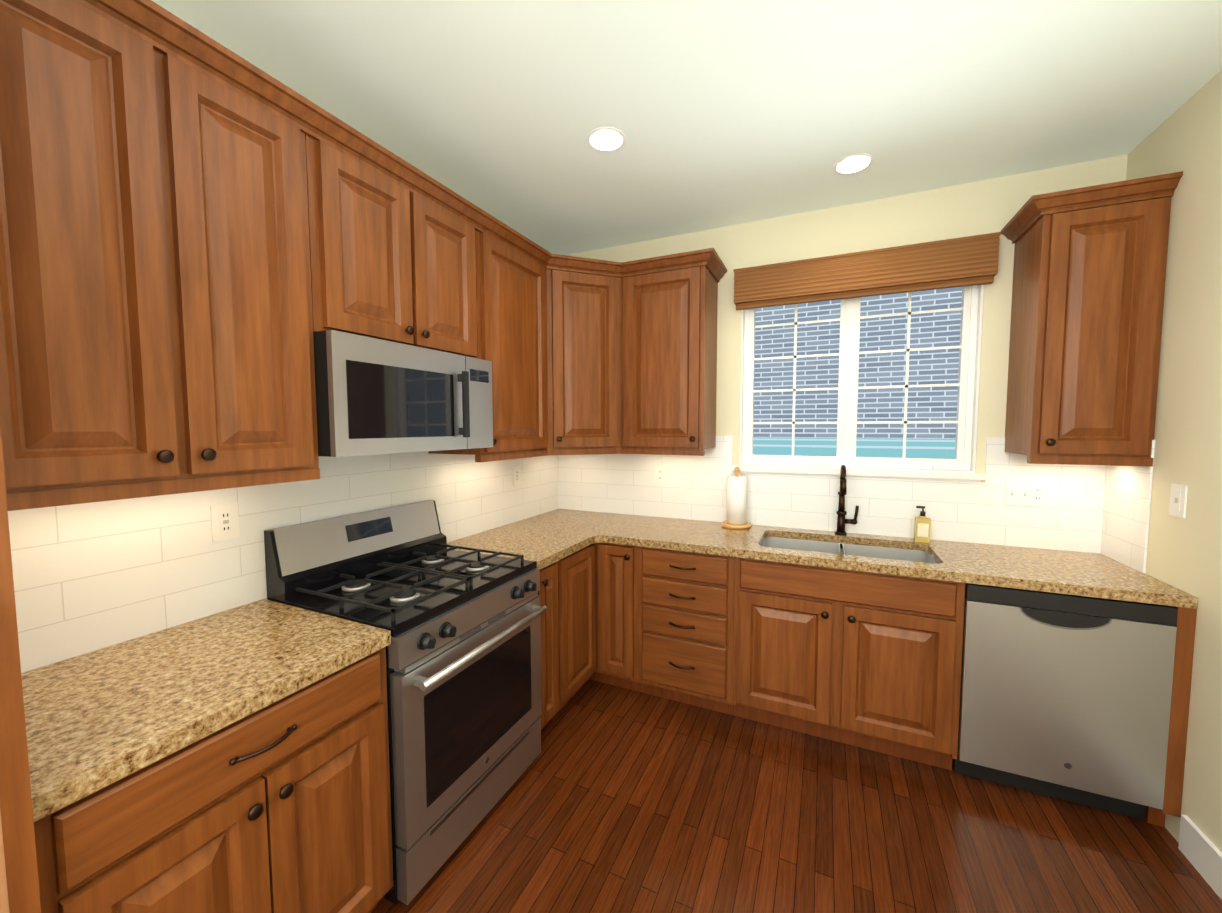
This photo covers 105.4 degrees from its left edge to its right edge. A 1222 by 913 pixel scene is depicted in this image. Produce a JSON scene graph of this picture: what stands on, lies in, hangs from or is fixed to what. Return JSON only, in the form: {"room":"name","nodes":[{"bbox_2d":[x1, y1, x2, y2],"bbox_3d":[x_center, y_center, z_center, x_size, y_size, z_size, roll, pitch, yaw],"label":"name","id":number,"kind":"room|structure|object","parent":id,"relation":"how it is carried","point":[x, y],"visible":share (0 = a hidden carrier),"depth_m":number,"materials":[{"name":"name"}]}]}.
{"room":"kitchen","nodes":[
{"label":"kitchen","id":0,"kind":"room"},
{"bbox_2d":[152,0,1221,254],"bbox_3d":[0.024,-1.318,0.681,3.300,0.100,4.800,2,4,25],"label":"ceiling","id":1,"kind":"structure","parent":0,"point":[724,112],"depth_m":1.69,"materials":[{"name":"white paint"}]},
{"bbox_2d":[586,127,625,151],"bbox_3d":[-0.020,-1.346,1.982,0.170,0.006,0.170,2,4,25],"label":"recessed light","id":2,"kind":"object","parent":1,"relation":"in","point":[606,139],"visible":1,"depth_m":1.97,"materials":[{"name":"white"}]},
{"bbox_2d":[833,153,873,174],"bbox_3d":[1.128,-1.360,2.169,0.170,0.006,0.170,2,4,25],"label":"recessed light","id":3,"kind":"object","parent":1,"relation":"in","point":[854,163],"visible":1,"depth_m":2.16,"materials":[{"name":"white"}]},
{"bbox_2d":[371,679,1221,912],"bbox_3d":[0.030,1.516,0.859,3.300,0.100,4.800,2,4,25],"label":"floor","id":4,"kind":"structure","parent":0,"point":[615,799],"depth_m":1.73,"materials":[{"name":"brown wood"}]},
{"bbox_2d":[0,427,40,912],"bbox_3d":[-1.226,0.237,0.843,0.666,2.460,0.030,2,4,25],"label":"end panel","id":5,"kind":"object","parent":4,"relation":"on","point":[19,887],"visible":1,"depth_m":0.72,"materials":[{"name":"brown wood"}]},
{"bbox_2d":[34,647,392,912],"bbox_3d":[-1.073,1.007,1.224,0.663,0.875,0.695,2,4,25],"label":"base cabinet","id":6,"kind":"object","parent":4,"relation":"on","point":[282,805],"visible":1,"depth_m":1.06,"materials":[{"name":"brown wood"}]},
{"bbox_2d":[21,599,390,821],"bbox_3d":[-1.088,0.550,1.201,0.633,0.040,0.696,2,4,25],"label":"countertop","id":7,"kind":"structure","parent":6,"relation":"on","point":[99,719],"depth_m":1.09,"materials":[{"name":"stone"}]},
{"bbox_2d":[264,500,546,904],"bbox_3d":[-0.738,0.823,1.864,0.708,1.162,0.754,2,4,25],"label":"range","id":8,"kind":"object","parent":4,"relation":"on","point":[463,673],"visible":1,"depth_m":1.68,"materials":[{"name":"silver metal"}]},
{"bbox_2d":[538,562,558,730],"bbox_3d":[-0.566,0.937,2.329,0.657,0.875,0.206,2,4,25],"label":"base cabinet","id":9,"kind":"object","parent":4,"relation":"on","point":[548,592],"visible":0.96,"depth_m":2.21,"materials":[{"name":"brown wood"}]},
{"bbox_2d":[545,542,641,725],"bbox_3d":[-0.210,0.904,2.844,0.873,0.875,1.028,2,4,25],"label":"base cabinet","id":10,"kind":"object","parent":4,"relation":"on","point":[597,611],"visible":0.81,"depth_m":2.58,"materials":[{"name":"brown wood"}]},
{"bbox_2d":[447,522,600,568],"bbox_3d":[-0.489,0.470,2.467,0.660,0.040,0.578,2,4,25],"label":"countertop","id":11,"kind":"structure","parent":10,"relation":"on","point":[546,545],"depth_m":2.47,"materials":[{"name":"stone"}]},
{"bbox_2d":[517,509,1197,608],"bbox_3d":[0.831,0.463,2.540,2.996,0.040,0.657,2,4,25],"label":"countertop","id":12,"kind":"structure","parent":10,"relation":"on","point":[1096,575],"depth_m":2.18,"materials":[{"name":"stone"}]},
{"bbox_2d":[722,467,750,528],"bbox_3d":[0.760,0.243,2.813,0.170,0.362,0.170,2,4,25],"label":"paper towel holder","id":13,"kind":"object","parent":12,"relation":"on","point":[736,499],"visible":0.98,"depth_m":2.77,"materials":[{"name":"white paper"}]},
{"bbox_2d":[835,465,858,534],"bbox_3d":[1.286,0.243,2.529,0.118,0.396,0.215,2,4,25],"label":"faucet","id":14,"kind":"object","parent":12,"relation":"on","point":[841,512],"visible":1,"depth_m":2.59,"materials":[{"name":"brown metal"}]},
{"bbox_2d":[761,537,936,563],"bbox_3d":[1.187,0.595,2.395,0.835,0.206,0.450,2,4,25],"label":"sink","id":15,"kind":"object","parent":12,"relation":"in","point":[866,551],"visible":0.04,"depth_m":2.55,"materials":[{"name":"silver metal"}]},
{"bbox_2d":[914,506,930,542],"bbox_3d":[1.629,0.353,2.435,0.064,0.187,0.041,2,4,25],"label":"soap bottle","id":16,"kind":"object","parent":12,"relation":"on","point":[922,524],"visible":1,"depth_m":2.42,"materials":[{"name":"yellow plastic"}]},
{"bbox_2d":[637,546,734,715],"bbox_3d":[0.499,0.910,2.718,0.520,0.875,0.663,2,4,25],"label":"base cabinet","id":17,"kind":"object","parent":4,"relation":"on","point":[685,626],"visible":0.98,"depth_m":2.44,"materials":[{"name":"brown wood"}]},
{"bbox_2d":[732,544,964,769],"bbox_3d":[1.165,0.928,2.415,0.942,0.875,0.657,2,4,25],"label":"base cabinet","id":18,"kind":"object","parent":4,"relation":"on","point":[868,660],"visible":0.96,"depth_m":2.12,"materials":[{"name":"brown wood"}]},
{"bbox_2d":[952,583,1176,819],"bbox_3d":[1.870,0.949,2.086,0.609,0.863,0.607,2,4,25],"label":"dishwasher","id":19,"kind":"object","parent":4,"relation":"on","point":[1067,697],"visible":0.94,"depth_m":1.80,"materials":[{"name":"silver metal"}]},
{"bbox_2d":[1145,606,1196,826],"bbox_3d":[2.177,0.955,1.964,0.047,0.875,0.631,2,4,25],"label":"end panel","id":20,"kind":"object","parent":4,"relation":"on","point":[1180,696],"visible":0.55,"depth_m":1.68,"materials":[{"name":"brown wood"}]},
{"bbox_2d":[567,154,1127,481],"bbox_3d":[0.999,-0.035,2.878,3.000,2.740,0.150,2,4,25],"label":"wall","id":21,"kind":"structure","parent":0,"point":[993,205],"depth_m":2.48,"materials":[{"name":"beige paint"}]},
{"bbox_2d":[622,266,717,455],"bbox_3d":[0.354,-0.570,2.848,0.504,1.105,0.377,2,4,25],"label":"upper cabinet","id":22,"kind":"object","parent":21,"relation":"attached to","point":[669,351],"visible":0.98,"depth_m":2.70,"materials":[{"name":"brown wood"}]},
{"bbox_2d":[558,436,1105,553],"bbox_3d":[0.967,0.150,2.817,3.000,0.548,0.008,2,4,25],"label":"backsplash","id":23,"kind":"structure","parent":21,"relation":"attached to","point":[1068,516],"depth_m":2.61,"materials":[{"name":"tile"}]},
{"bbox_2d":[655,466,665,483],"bbox_3d":[0.328,0.123,3.102,0.075,0.118,0.007,2,4,25],"label":"electrical outlet","id":24,"kind":"object","parent":23,"relation":"attached to","point":[660,474],"visible":1,"depth_m":3.10,"materials":[{"name":"white plastic"}]},
{"bbox_2d":[1005,481,1044,505],"bbox_3d":[2.052,0.184,2.306,0.150,0.118,0.014,2,4,25],"label":"light switch","id":25,"kind":"object","parent":23,"relation":"attached to","point":[1026,493],"visible":1,"depth_m":2.31,"materials":[{"name":"white plastic"}]},
{"bbox_2d":[732,466,985,481],"bbox_3d":[1.329,0.095,2.632,1.260,0.041,0.036,2,4,25],"label":"window sill","id":26,"kind":"structure","parent":21,"relation":"attached to","point":[972,477],"depth_m":2.58,"materials":[{"name":"white wood"}]},
{"bbox_2d":[739,285,983,472],"bbox_3d":[1.366,-0.491,2.679,1.188,1.123,0.148,2,4,25],"label":"window","id":27,"kind":"structure","parent":21,"relation":"in","point":[966,421],"depth_m":2.64,"materials":[{"name":"white wood"}]},
{"bbox_2d":[733,232,1000,309],"bbox_3d":[1.315,-0.982,2.538,1.258,0.222,0.091,2,4,25],"label":"blind","id":28,"kind":"object","parent":21,"relation":"attached to","point":[956,262],"visible":1,"depth_m":2.47,"materials":[{"name":"brown wood"}]},
{"bbox_2d":[1004,197,1170,466],"bbox_3d":[2.073,-0.524,2.058,0.386,1.105,0.377,2,4,25],"label":"upper cabinet","id":29,"kind":"object","parent":21,"relation":"attached to","point":[1088,291],"visible":1,"depth_m":1.93,"materials":[{"name":"brown wood"}]},
{"bbox_2d":[1126,70,1221,852],"bbox_3d":[1.458,0.138,0.113,0.150,2.740,4.800,2,4,25],"label":"wall","id":30,"kind":"structure","parent":0,"point":[1184,554],"depth_m":1.67,"materials":[{"name":"beige paint"}]},
{"bbox_2d":[1100,440,1154,573],"bbox_3d":[2.255,0.197,2.041,0.008,0.548,0.327,2,4,25],"label":"backsplash","id":31,"kind":"structure","parent":30,"relation":"attached to","point":[1126,513],"depth_m":2.02,"materials":[{"name":"tile"}]},
{"bbox_2d":[1169,483,1187,517],"bbox_3d":[2.118,0.165,1.740,0.008,0.120,0.080,2,4,25],"label":"light switch","id":32,"kind":"object","parent":30,"relation":"attached to","point":[1178,500],"visible":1,"depth_m":1.73,"materials":[{"name":"white plastic"}]},
{"bbox_2d":[1178,814,1221,899],"bbox_3d":[1.247,1.457,-0.070,0.015,0.130,3.840,2,4,25],"label":"baseboard","id":33,"kind":"structure","parent":30,"relation":"attached to","point":[1199,850],"depth_m":1.56,"materials":[{"name":"white wood"}]},
{"bbox_3d":[-1.404,0.061,1.428,0.150,2.740,4.800,2,4,25],"label":"wall","id":34,"kind":"structure","parent":0,"visible":0},
{"bbox_2d":[0,0,319,510],"bbox_3d":[-1.205,-0.463,1.192,0.377,1.105,0.698,2,4,25],"label":"upper cabinet","id":35,"kind":"object","parent":34,"relation":"attached to","point":[156,327],"visible":1,"depth_m":1.07,"materials":[{"name":"brown wood"}]},
{"bbox_2d":[8,451,557,672],"bbox_3d":[-0.957,0.192,2.218,0.008,0.548,2.692,2,4,25],"label":"backsplash","id":36,"kind":"structure","parent":34,"relation":"attached to","point":[90,577],"depth_m":1.44,"materials":[{"name":"tile"}]},
{"bbox_2d":[210,502,239,541],"bbox_3d":[-1.266,0.214,1.528,0.008,0.118,0.075,2,4,25],"label":"outlet","id":37,"kind":"object","parent":36,"relation":"attached to","point":[224,521],"visible":1,"depth_m":1.52,"materials":[{"name":"white plastic"}]},
{"bbox_2d":[513,466,520,485],"bbox_3d":[-0.601,0.123,2.970,0.008,0.118,0.075,2,4,25],"label":"electrical outlet","id":38,"kind":"object","parent":36,"relation":"attached to","point":[516,476],"visible":1,"depth_m":2.97,"materials":[{"name":"white plastic"}]},
{"bbox_2d":[305,134,477,357],"bbox_3d":[-0.900,-0.738,1.840,0.377,0.640,0.758,2,4,25],"label":"upper cabinet","id":39,"kind":"object","parent":34,"relation":"attached to","point":[391,260],"visible":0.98,"depth_m":1.66,"materials":[{"name":"brown wood"}]},
{"bbox_2d":[313,330,492,456],"bbox_3d":[-0.867,-0.220,1.857,0.448,0.390,0.756,2,4,25],"label":"microwave","id":40,"kind":"object","parent":39,"relation":"attached to","point":[374,396],"visible":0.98,"depth_m":1.64,"materials":[{"name":"silver metal"}]},
{"bbox_2d":[428,230,547,461],"bbox_3d":[-0.620,-0.544,2.462,0.377,1.105,0.578,2,4,25],"label":"upper cabinet","id":41,"kind":"object","parent":34,"relation":"attached to","point":[511,314],"visible":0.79,"depth_m":2.35,"materials":[{"name":"brown wood"}]},
{"bbox_2d":[546,269,621,454],"bbox_3d":[-0.233,-0.576,2.962,0.661,1.105,0.661,2,4,25],"label":"upper cabinet","id":42,"kind":"object","parent":34,"relation":"attached to","point":[584,349],"visible":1,"depth_m":2.73,"materials":[{"name":"brown wood"}]},
{"bbox_2d":[74,0,1182,281],"bbox_3d":[0.545,-1.022,1.435,2.667,0.068,2.729,2,4,25],"label":"crown molding","id":43,"kind":"structure","parent":42,"relation":"attached to","point":[158,28],"depth_m":1.67,"materials":[{"name":"brown wood"}]},
{"label":"outside","id":44,"kind":"structure","parent":0,"visible":0},
{"bbox_2d":[753,287,961,458],"bbox_3d":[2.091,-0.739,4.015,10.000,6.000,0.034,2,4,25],"label":"window panes","id":45,"kind":"structure","parent":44,"point":[934,440],"depth_m":3.96,"materials":[{"name":"glass"}]}
]}

